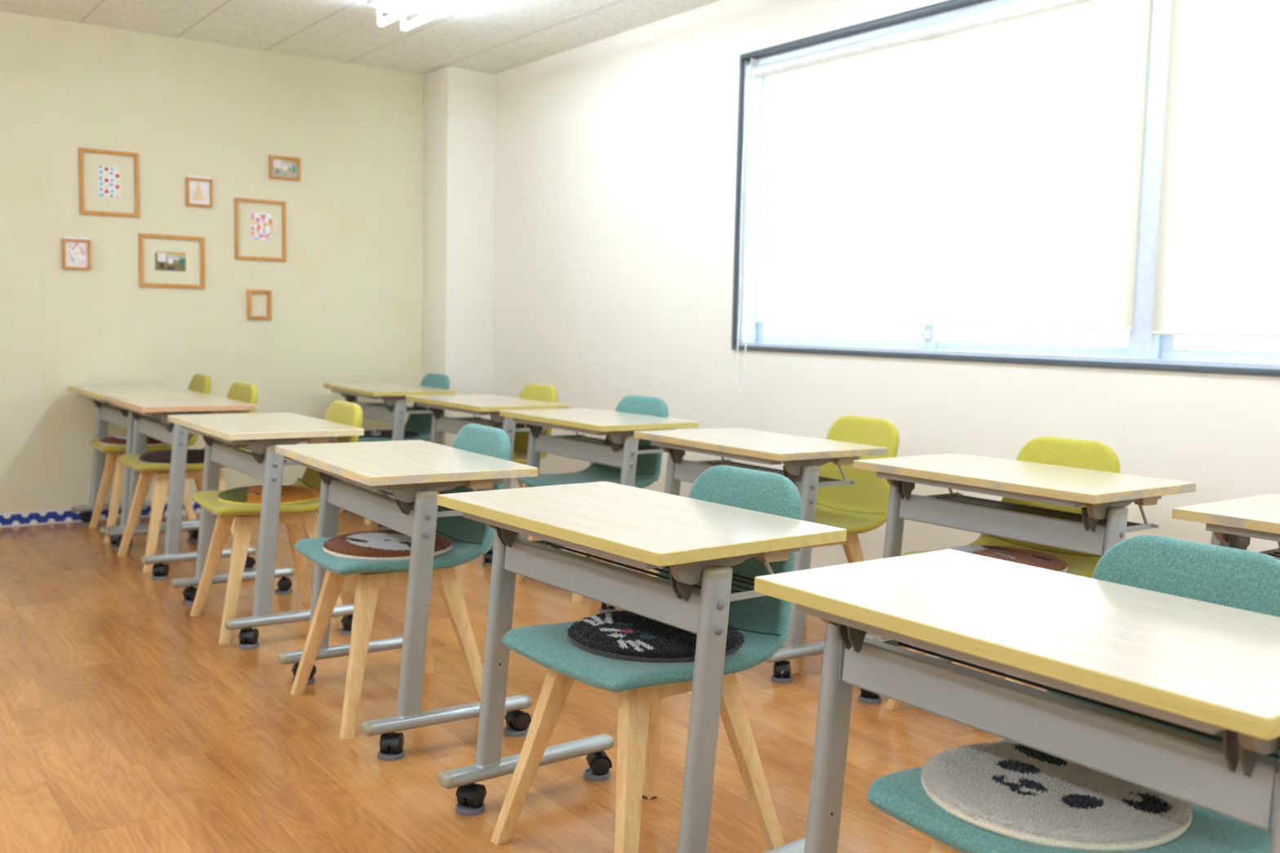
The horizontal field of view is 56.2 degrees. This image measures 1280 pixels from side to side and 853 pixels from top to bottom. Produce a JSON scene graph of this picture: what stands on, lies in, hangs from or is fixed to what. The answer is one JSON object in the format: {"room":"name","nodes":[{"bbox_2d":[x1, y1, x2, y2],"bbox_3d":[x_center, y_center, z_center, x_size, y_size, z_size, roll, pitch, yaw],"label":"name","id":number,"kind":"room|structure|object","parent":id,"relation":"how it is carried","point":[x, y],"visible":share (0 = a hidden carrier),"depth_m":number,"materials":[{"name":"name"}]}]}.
{"room":"classroom","nodes":[
{"label":"classroom","id":0,"kind":"room"},
{"bbox_2d":[0,11,423,512],"bbox_3d":[-3.640,-0.755,5.756,6.500,2.559,0.150,-2,6,-35],"label":"wall","id":1,"kind":"structure","parent":0,"point":[347,295],"depth_m":6.47,"materials":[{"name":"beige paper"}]},
{"bbox_2d":[62,235,91,270],"bbox_3d":[-2.898,-0.893,6.160,0.131,0.167,0.024,-2,6,-35],"label":"picture frame","id":2,"kind":"object","parent":1,"relation":"attached to","point":[76,251],"visible":1,"depth_m":6.16,"materials":[{"name":"brown wood"}]},
{"bbox_2d":[65,240,88,266],"bbox_3d":[-2.899,-0.886,6.162,0.107,0.129,0.002,-2,6,-35],"label":"picture","id":3,"kind":"object","parent":2,"relation":"attached to","point":[76,251],"depth_m":6.16},
{"bbox_2d":[78,147,139,217],"bbox_3d":[-2.757,-1.266,6.227,0.289,0.335,0.016,-2,6,-35],"label":"picture frame","id":4,"kind":"object","parent":1,"relation":"attached to","point":[82,150],"visible":1,"depth_m":6.22,"materials":[{"name":"brown wood"}]},
{"bbox_2d":[97,165,120,197],"bbox_3d":[-2.761,-1.274,6.231,0.108,0.154,0.002,-2,6,-35],"label":"postcard","id":5,"kind":"object","parent":1,"relation":"attached to","point":[108,177],"visible":1,"depth_m":6.23},
{"bbox_2d":[155,251,186,271],"bbox_3d":[-2.525,-0.888,6.439,0.158,0.102,0.001,-2,6,-35],"label":"postcard","id":6,"kind":"object","parent":1,"relation":"attached to","point":[164,260],"visible":1,"depth_m":6.44,"materials":[{"name":"paper"}]},
{"bbox_2d":[138,233,204,288],"bbox_3d":[-2.513,-0.888,6.439,0.336,0.280,0.016,-2,6,-35],"label":"picture frame","id":7,"kind":"object","parent":1,"relation":"attached to","point":[141,236],"visible":1,"depth_m":6.43,"materials":[{"name":"brown wood"}]},
{"bbox_2d":[0,494,386,527],"bbox_3d":[-3.348,0.479,5.996,4.876,0.073,0.002,-2,6,-35],"label":"baseboard","id":8,"kind":"structure","parent":1,"relation":"attached to","point":[63,515],"depth_m":6.20,"materials":[{"name":"blue paper"}]},
{"bbox_2d":[186,174,213,207],"bbox_3d":[-2.386,-1.275,6.485,0.134,0.163,0.024,-2,6,-35],"label":"picture frame","id":9,"kind":"object","parent":1,"relation":"attached to","point":[198,188],"visible":1,"depth_m":6.48,"materials":[{"name":"brown wood"}]},
{"bbox_2d":[189,179,209,204],"bbox_3d":[-2.387,-1.268,6.487,0.110,0.125,0.002,-2,6,-35],"label":"picture","id":10,"kind":"object","parent":9,"relation":"attached to","point":[199,189],"depth_m":6.49,"materials":[{"name":"white paper"}]},
{"bbox_2d":[247,289,271,319],"bbox_3d":[-2.137,-0.685,6.723,0.130,0.164,0.022,-2,6,-35],"label":"picture frame","id":11,"kind":"object","parent":1,"relation":"attached to","point":[268,316],"visible":1,"depth_m":6.72,"materials":[{"name":"brown wood"}]},
{"bbox_2d":[234,197,286,261],"bbox_3d":[-2.120,-1.099,6.697,0.283,0.335,0.016,-2,6,-35],"label":"picture frame","id":12,"kind":"object","parent":1,"relation":"attached to","point":[237,200],"visible":1,"depth_m":6.69,"materials":[{"name":"brown wood"}]},
{"bbox_2d":[251,212,271,239],"bbox_3d":[-2.118,-1.121,6.704,0.113,0.150,0.002,-2,6,-35],"label":"postcard","id":13,"kind":"object","parent":1,"relation":"attached to","point":[261,223],"visible":1,"depth_m":6.70,"materials":[{"name":"multicoloured paper"}]},
{"bbox_2d":[268,155,300,181],"bbox_3d":[-1.999,-1.455,6.741,0.173,0.127,0.024,-2,6,-35],"label":"picture frame","id":14,"kind":"object","parent":1,"relation":"attached to","point":[281,167],"visible":1,"depth_m":6.74,"materials":[{"name":"brown wood"}]},
{"bbox_2d":[272,157,297,177],"bbox_3d":[-2.000,-1.455,6.742,0.147,0.101,0.001,-2,6,-35],"label":"picture","id":15,"kind":"object","parent":14,"relation":"attached to","point":[282,167],"depth_m":6.74,"materials":[{"name":"paper"}]},
{"bbox_2d":[0,0,720,74],"bbox_3d":[-0.915,-1.689,1.841,6.500,0.100,9.500,-2,6,-35],"label":"ceiling","id":16,"kind":"structure","parent":0,"point":[491,36],"depth_m":5.99,"materials":[{"name":"tile"}]},
{"bbox_2d":[366,0,473,31],"bbox_3d":[-0.813,-1.865,5.106,0.230,0.112,1.240,-2,6,-35],"label":"ceiling light","id":17,"kind":"object","parent":16,"relation":"attached to","point":[399,8],"visible":1,"depth_m":5.44,"materials":[{"name":"white plastic"}]},
{"bbox_2d":[376,7,382,26],"bbox_3d":[-1.209,-1.903,5.561,0.031,0.092,0.037,-2,6,-35],"label":"socket","id":18,"kind":"object","parent":17,"relation":"attached to","point":[379,10],"depth_m":5.56,"materials":[{"name":"white plastic"}]},
{"bbox_2d":[400,15,407,31],"bbox_3d":[-1.111,-1.907,5.631,0.031,0.092,0.037,-2,6,-35],"label":"socket","id":19,"kind":"object","parent":17,"relation":"attached to","point":[402,20],"depth_m":5.63,"materials":[{"name":"white plastic"}]},
{"bbox_2d":[422,66,497,447],"bbox_3d":[-1.101,-0.830,7.254,0.321,2.559,0.330,-2,6,-35],"label":"wall pillar","id":20,"kind":"structure","parent":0,"point":[460,104],"depth_m":7.10,"materials":[{"name":"white paint"}]},
{"bbox_2d":[0,503,1045,852],"bbox_3d":[-0.973,0.960,2.072,6.500,0.100,9.500,-2,6,-35],"label":"floor","id":21,"kind":"structure","parent":0,"point":[127,726],"depth_m":3.19,"materials":[{"name":"brown wood"}]},
{"bbox_2d":[115,546,131,551],"bbox_3d":[-2.402,0.567,5.567,0.067,0.012,0.067,-2,6,-35],"label":"cup","id":22,"kind":"object","parent":21,"relation":"on","point":[117,548],"depth_m":5.56,"materials":[{"name":"grey rubber"}]},
{"bbox_2d":[67,384,202,547],"bbox_3d":[-2.528,0.172,5.989,0.465,0.720,0.785,-2,6,-35],"label":"school desk","id":23,"kind":"object","parent":21,"relation":"on","point":[122,417],"visible":0.5,"depth_m":5.95,"materials":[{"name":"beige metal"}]},
{"bbox_2d":[80,521,89,524],"bbox_3d":[-2.871,0.500,6.216,0.067,0.012,0.067,-2,6,-35],"label":"cup","id":24,"kind":"object","parent":23,"relation":"on","point":[81,522],"depth_m":6.19,"materials":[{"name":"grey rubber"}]},
{"bbox_2d":[109,543,117,547],"bbox_3d":[-2.461,0.560,5.638,0.067,0.012,0.067,-2,6,-35],"label":"cup","id":25,"kind":"object","parent":23,"relation":"on","point":[112,545],"depth_m":5.61,"materials":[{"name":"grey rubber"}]},
{"bbox_2d":[187,537,196,541],"bbox_3d":[-2.172,0.548,5.842,0.067,0.012,0.067,-2,6,-35],"label":"cup","id":26,"kind":"object","parent":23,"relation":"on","point":[190,539],"depth_m":5.82,"materials":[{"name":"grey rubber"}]},
{"bbox_2d":[88,373,211,542],"bbox_3d":[-2.460,0.133,6.043,0.534,0.791,0.454,-2,6,-33],"label":"chair","id":27,"kind":"object","parent":21,"relation":"on","point":[200,383],"visible":0.38,"depth_m":5.98,"materials":[{"name":"yellow wood"}]},
{"bbox_2d":[99,435,169,446],"bbox_3d":[-2.506,0.077,5.997,0.374,0.052,0.387,-2,6,-35],"label":"seat cushion","id":28,"kind":"object","parent":27,"relation":"on","point":[119,440],"visible":0.41,"depth_m":5.88,"materials":[{"name":"brown fabric"}]},
{"bbox_2d":[151,574,168,580],"bbox_3d":[-1.996,0.627,4.986,0.067,0.012,0.067,-2,6,-35],"label":"cup","id":29,"kind":"object","parent":21,"relation":"on","point":[156,577],"depth_m":4.97,"materials":[{"name":"grey plastic"}]},
{"bbox_2d":[102,393,256,580],"bbox_3d":[-2.060,0.239,5.337,0.465,0.720,0.785,-2,6,-35],"label":"school desk","id":30,"kind":"object","parent":21,"relation":"on","point":[141,406],"visible":0.66,"depth_m":5.04,"materials":[{"name":"silver metal"}]},
{"bbox_2d":[117,381,257,573],"bbox_3d":[-2.021,0.199,5.396,0.534,0.791,0.454,-2,6,-37],"label":"chair","id":31,"kind":"object","parent":21,"relation":"on","point":[244,392],"visible":0.34,"depth_m":5.33,"materials":[{"name":"yellow wood"}]},
{"bbox_2d":[138,448,204,463],"bbox_3d":[-2.055,0.140,5.372,0.378,0.054,0.367,-2,6,-35],"label":"seat cushion","id":32,"kind":"object","parent":31,"relation":"on","point":[193,455],"visible":0.46,"depth_m":5.26,"materials":[{"name":"brown fabric"}]},
{"bbox_2d":[182,599,194,604],"bbox_3d":[-1.712,0.669,4.575,0.067,0.012,0.067,-2,6,-35],"label":"cup","id":33,"kind":"object","parent":21,"relation":"on","point":[185,602],"depth_m":4.55,"materials":[{"name":"grey plastic"}]},
{"bbox_2d":[237,641,258,649],"bbox_3d":[-1.306,0.728,3.994,0.067,0.012,0.067,-2,6,-35],"label":"cup","id":34,"kind":"object","parent":21,"relation":"on","point":[242,645],"depth_m":3.98,"materials":[{"name":"grey plastic"}]},
{"bbox_2d":[244,566,254,571],"bbox_3d":[-1.706,0.616,5.188,0.067,0.012,0.067,-2,6,-35],"label":"cup","id":35,"kind":"object","parent":21,"relation":"on","point":[246,568],"depth_m":5.17,"materials":[{"name":"grey plastic"}]},
{"bbox_2d":[168,412,364,649],"bbox_3d":[-1.370,0.341,4.345,0.465,0.720,0.785,-2,6,-35],"label":"school desk","id":36,"kind":"object","parent":21,"relation":"on","point":[259,432],"visible":0.8,"depth_m":4.09,"materials":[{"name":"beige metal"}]},
{"bbox_2d":[190,400,362,644],"bbox_3d":[-1.297,0.309,4.317,0.534,0.791,0.454,-2,6,-33],"label":"chair","id":37,"kind":"object","parent":21,"relation":"on","point":[246,517],"visible":0.49,"depth_m":4.27,"materials":[{"name":"beige wood"}]},
{"bbox_2d":[217,484,319,505],"bbox_3d":[-1.323,0.242,4.285,0.359,0.036,0.356,-2,6,-35],"label":"seat cushion","id":38,"kind":"object","parent":37,"relation":"on","point":[290,495],"visible":0.77,"depth_m":4.20,"materials":[{"name":"orange fabric"}]},
{"bbox_2d":[275,588,292,595],"bbox_3d":[-1.422,0.657,4.777,0.067,0.012,0.067,-2,6,-35],"label":"cup","id":39,"kind":"object","parent":21,"relation":"on","point":[278,591],"depth_m":4.75,"materials":[{"name":"grey plastic"}]},
{"bbox_2d":[291,677,314,685],"bbox_3d":[-1.018,0.767,3.618,0.067,0.012,0.067,-2,6,-33],"label":"cup","id":40,"kind":"object","parent":21,"relation":"on","point":[311,680],"depth_m":3.60,"materials":[{"name":"grey plastic"}]},
{"bbox_2d":[340,627,351,635],"bbox_3d":[-1.016,0.717,4.197,0.067,0.012,0.067,-2,6,-35],"label":"cup","id":41,"kind":"object","parent":21,"relation":"on","point":[344,631],"depth_m":4.17,"materials":[{"name":"grey plastic"}]},
{"bbox_2d":[377,525,389,528],"bbox_3d":[-1.346,0.527,6.289,0.067,0.012,0.067,-2,6,-34],"label":"cup","id":42,"kind":"object","parent":21,"relation":"on","point":[378,526],"depth_m":6.26,"materials":[{"name":"grey rubber"}]},
{"bbox_2d":[322,382,455,528],"bbox_3d":[-1.403,0.140,6.641,0.465,0.720,0.785,-2,6,-34],"label":"school desk","id":43,"kind":"object","parent":21,"relation":"on","point":[393,395],"visible":0.34,"depth_m":6.39,"materials":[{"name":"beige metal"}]},
{"bbox_2d":[377,749,404,761],"bbox_3d":[-0.628,0.828,3.026,0.067,0.012,0.067,-2,6,-33],"label":"cup","id":44,"kind":"object","parent":21,"relation":"on","point":[388,755],"depth_m":3.01,"materials":[{"name":"grey plastic"}]},
{"bbox_2d":[339,373,449,524],"bbox_3d":[-1.362,0.101,6.691,0.534,0.791,0.454,-2,6,-34],"label":"chair","id":45,"kind":"object","parent":21,"relation":"on","point":[420,423],"visible":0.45,"depth_m":6.76,"materials":[{"name":"teal fabric"}]},
{"bbox_2d":[358,429,418,438],"bbox_3d":[-1.405,0.042,6.619,0.367,0.026,0.371,-2,6,-35],"label":"seat cushion","id":46,"kind":"object","parent":45,"relation":"on","point":[384,433],"visible":0.7,"depth_m":6.54,"materials":[{"name":"black fabric"}]},
{"bbox_2d":[289,423,511,739],"bbox_3d":[-0.672,0.400,3.438,0.534,0.791,0.454,-2,6,-33],"label":"chair","id":47,"kind":"object","parent":21,"relation":"on","point":[470,539],"visible":0.6,"depth_m":3.37,"materials":[{"name":"teal fabric"}]},
{"bbox_2d":[323,529,453,559],"bbox_3d":[-0.715,0.332,3.407,0.365,0.035,0.363,-2,6,-35],"label":"seat cushion","id":48,"kind":"object","parent":47,"relation":"on","point":[381,544],"visible":0.81,"depth_m":3.32,"materials":[{"name":"brown fabric"}]},
{"bbox_2d":[275,440,537,761],"bbox_3d":[-0.682,0.441,3.378,0.465,0.720,0.786,-2,6,-33],"label":"school desk","id":49,"kind":"object","parent":21,"relation":"on","point":[415,472],"visible":0.86,"depth_m":3.11,"materials":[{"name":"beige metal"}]},
{"bbox_2d":[454,802,484,816],"bbox_3d":[-0.384,0.861,2.707,0.067,0.012,0.067,-3,6,-38],"label":"cup","id":50,"kind":"object","parent":21,"relation":"on","point":[468,809],"depth_m":2.69,"materials":[{"name":"grey plastic"}]},
{"bbox_2d":[482,560,492,566],"bbox_3d":[-0.678,0.619,5.411,0.067,0.012,0.067,-2,6,-36],"label":"cup","id":51,"kind":"object","parent":21,"relation":"on","point":[488,563],"depth_m":5.39,"materials":[{"name":"grey plastic"}]},
{"bbox_2d":[405,394,569,566],"bbox_3d":[-0.748,0.232,5.760,0.465,0.720,0.785,-2,6,-36],"label":"school desk","id":52,"kind":"object","parent":21,"relation":"on","point":[474,404],"visible":0.34,"depth_m":5.61,"materials":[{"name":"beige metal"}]},
{"bbox_2d":[503,725,528,737],"bbox_3d":[-0.332,0.817,3.220,0.067,0.012,0.067,-2,6,-33],"label":"cup","id":53,"kind":"object","parent":21,"relation":"on","point":[509,731],"depth_m":3.20,"materials":[{"name":"grey plastic"}]},
{"bbox_2d":[512,383,558,546],"bbox_3d":[-0.698,0.194,5.795,0.534,0.791,0.454,-2,6,-35],"label":"chair","id":54,"kind":"object","parent":21,"relation":"on","point":[544,393],"visible":0.2,"depth_m":5.87,"materials":[{"name":"yellow fabric"}]},
{"bbox_2d":[515,395,668,603],"bbox_3d":[-0.181,0.273,5.020,0.534,0.791,0.454,-3,6,-39],"label":"chair","id":55,"kind":"object","parent":21,"relation":"on","point":[648,468],"visible":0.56,"depth_m":5.04,"materials":[{"name":"teal fabric"}]},
{"bbox_2d":[583,767,610,781],"bbox_3d":[-0.105,0.848,2.924,0.067,0.012,0.067,-3,6,-38],"label":"cup","id":56,"kind":"object","parent":21,"relation":"on","point":[590,774],"depth_m":2.90,"materials":[{"name":"grey plastic"}]},
{"bbox_2d":[499,408,698,613],"bbox_3d":[-0.191,0.316,4.936,0.465,0.720,0.785,-2,6,-35],"label":"school desk","id":57,"kind":"object","parent":21,"relation":"on","point":[622,451],"visible":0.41,"depth_m":4.77,"materials":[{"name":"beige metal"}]},
{"bbox_2d":[599,606,616,613],"bbox_3d":[-0.122,0.703,4.587,0.067,0.012,0.067,-2,6,-35],"label":"cup","id":58,"kind":"object","parent":21,"relation":"on","point":[603,609],"depth_m":4.57,"materials":[{"name":"grey plastic"}]},
{"bbox_2d":[436,481,846,852],"bbox_3d":[-0.033,0.532,2.495,0.465,0.720,0.785,-3,6,-38],"label":"school desk","id":59,"kind":"object","parent":21,"relation":"on","point":[699,541],"visible":0.91,"depth_m":2.35,"materials":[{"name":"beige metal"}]},
{"bbox_2d":[490,465,802,852],"bbox_3d":[0.036,0.496,2.509,0.534,0.791,0.463,-3,6,-39],"label":"chair","id":60,"kind":"object","parent":21,"relation":"on","point":[764,621],"visible":0.53,"depth_m":2.46,"materials":[{"name":"teal fabric"}]},
{"bbox_2d":[567,610,745,662],"bbox_3d":[0.034,0.430,2.502,0.375,0.030,0.379,-2,6,-35],"label":"seat cushion","id":61,"kind":"object","parent":60,"relation":"on","point":[623,635],"visible":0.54,"depth_m":2.42,"materials":[{"name":"black fabric"}]},
{"bbox_2d":[634,426,887,683],"bbox_3d":[0.382,0.401,4.099,0.465,0.720,0.785,-2,6,-35],"label":"school desk","id":62,"kind":"object","parent":21,"relation":"on","point":[802,456],"visible":0.45,"depth_m":3.84,"materials":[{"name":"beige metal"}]},
{"bbox_2d":[771,673,792,683],"bbox_3d":[0.444,0.788,3.748,0.067,0.012,0.067,-2,6,-35],"label":"cup","id":63,"kind":"object","parent":21,"relation":"on","point":[776,677],"depth_m":3.73,"materials":[{"name":"grey plastic"}]},
{"bbox_2d":[786,414,899,673],"bbox_3d":[0.588,0.367,4.129,0.534,0.791,0.454,-2,6,-34],"label":"chair","id":64,"kind":"object","parent":21,"relation":"on","point":[861,507],"visible":0.44,"depth_m":4.16,"materials":[{"name":"yellow fabric"}]},
{"bbox_2d":[857,694,880,704],"bbox_3d":[0.683,0.810,3.563,0.067,0.012,0.067,-2,6,-36],"label":"cup","id":65,"kind":"object","parent":21,"relation":"on","point":[865,699],"depth_m":3.54,"materials":[{"name":"grey plastic"}]},
{"bbox_2d":[884,435,1119,710],"bbox_3d":[1.072,0.438,3.440,0.534,0.791,0.454,-2,6,-36],"label":"chair","id":66,"kind":"object","parent":21,"relation":"on","point":[1047,450],"visible":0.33,"depth_m":3.52,"materials":[{"name":"yellow fabric"}]},
{"bbox_2d":[946,545,1067,573],"bbox_3d":[1.015,0.373,3.366,0.359,0.036,0.362,-2,6,-35],"label":"seat cushion","id":67,"kind":"object","parent":66,"relation":"on","point":[1033,557],"visible":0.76,"depth_m":3.35,"materials":[{"name":"fabric"}]},
{"bbox_2d":[754,549,1279,852],"bbox_3d":[0.585,0.615,1.696,0.465,0.720,0.785,-2,6,-36],"label":"school desk","id":68,"kind":"object","parent":21,"relation":"on","point":[1206,668],"visible":1,"depth_m":1.59,"materials":[{"name":"wood"}]},
{"bbox_2d":[853,453,1195,704],"bbox_3d":[1.030,0.481,3.342,0.465,0.720,0.785,-2,6,-36],"label":"school desk","id":69,"kind":"object","parent":21,"relation":"on","point":[1104,495],"visible":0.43,"depth_m":3.22,"materials":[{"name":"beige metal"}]},
{"bbox_2d":[866,534,1279,852],"bbox_3d":[0.649,0.580,1.704,0.534,0.791,0.454,-2,6,-36],"label":"chair","id":70,"kind":"object","parent":21,"relation":"on","point":[1231,577],"visible":0.23,"depth_m":1.73,"materials":[{"name":"teal fabric"}]},
{"bbox_2d":[919,741,1193,850],"bbox_3d":[0.584,0.514,1.701,0.367,0.026,0.368,-2,6,-35],"label":"seat cushion","id":71,"kind":"object","parent":70,"relation":"on","point":[1015,790],"visible":0.84,"depth_m":1.64,"materials":[{"name":"fabric"}]},
{"bbox_2d":[1171,493,1279,559],"bbox_3d":[1.600,0.564,2.532,0.465,0.720,0.785,-3,6,-37],"label":"school desk","id":72,"kind":"object","parent":21,"relation":"on","point":[1233,523],"visible":0.18,"depth_m":2.64,"materials":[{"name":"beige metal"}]},
{"bbox_2d":[493,0,1279,568],"bbox_3d":[1.649,-0.467,3.786,0.150,2.559,9.200,-2,6,-35],"label":"wall","id":73,"kind":"structure","parent":0,"point":[616,155],"depth_m":5.55,"materials":[{"name":"white paint"}]},
{"bbox_2d":[731,0,1279,376],"bbox_3d":[1.591,-0.831,3.764,0.077,1.299,3.932,-2,6,-35],"label":"trim","id":74,"kind":"structure","parent":73,"relation":"attached to","point":[947,5],"depth_m":4.63,"materials":[{"name":"grey paint"}]},
{"bbox_2d":[736,0,1279,368],"bbox_3d":[1.633,-0.823,3.794,0.144,1.276,3.928,-2,6,-35],"label":"window","id":75,"kind":"structure","parent":73,"relation":"in","point":[1144,347],"depth_m":4.12,"materials":[{"name":"white metal"}]},
{"bbox_2d":[735,0,1151,391],"bbox_3d":[1.026,-0.806,4.536,0.097,1.462,1.910,-2,6,-35],"label":"roller blind","id":76,"kind":"object","parent":75,"relation":"attached to","point":[983,168],"visible":1,"depth_m":4.38,"materials":[{"name":"white fabric"}]},
{"bbox_2d":[1151,0,1279,337],"bbox_3d":[2.138,-0.796,2.995,0.056,1.167,1.876,-2,6,-35],"label":"roller blind","id":77,"kind":"object","parent":75,"relation":"attached to","point":[1217,273],"visible":1,"depth_m":3.59,"materials":[{"name":"white fabric"}]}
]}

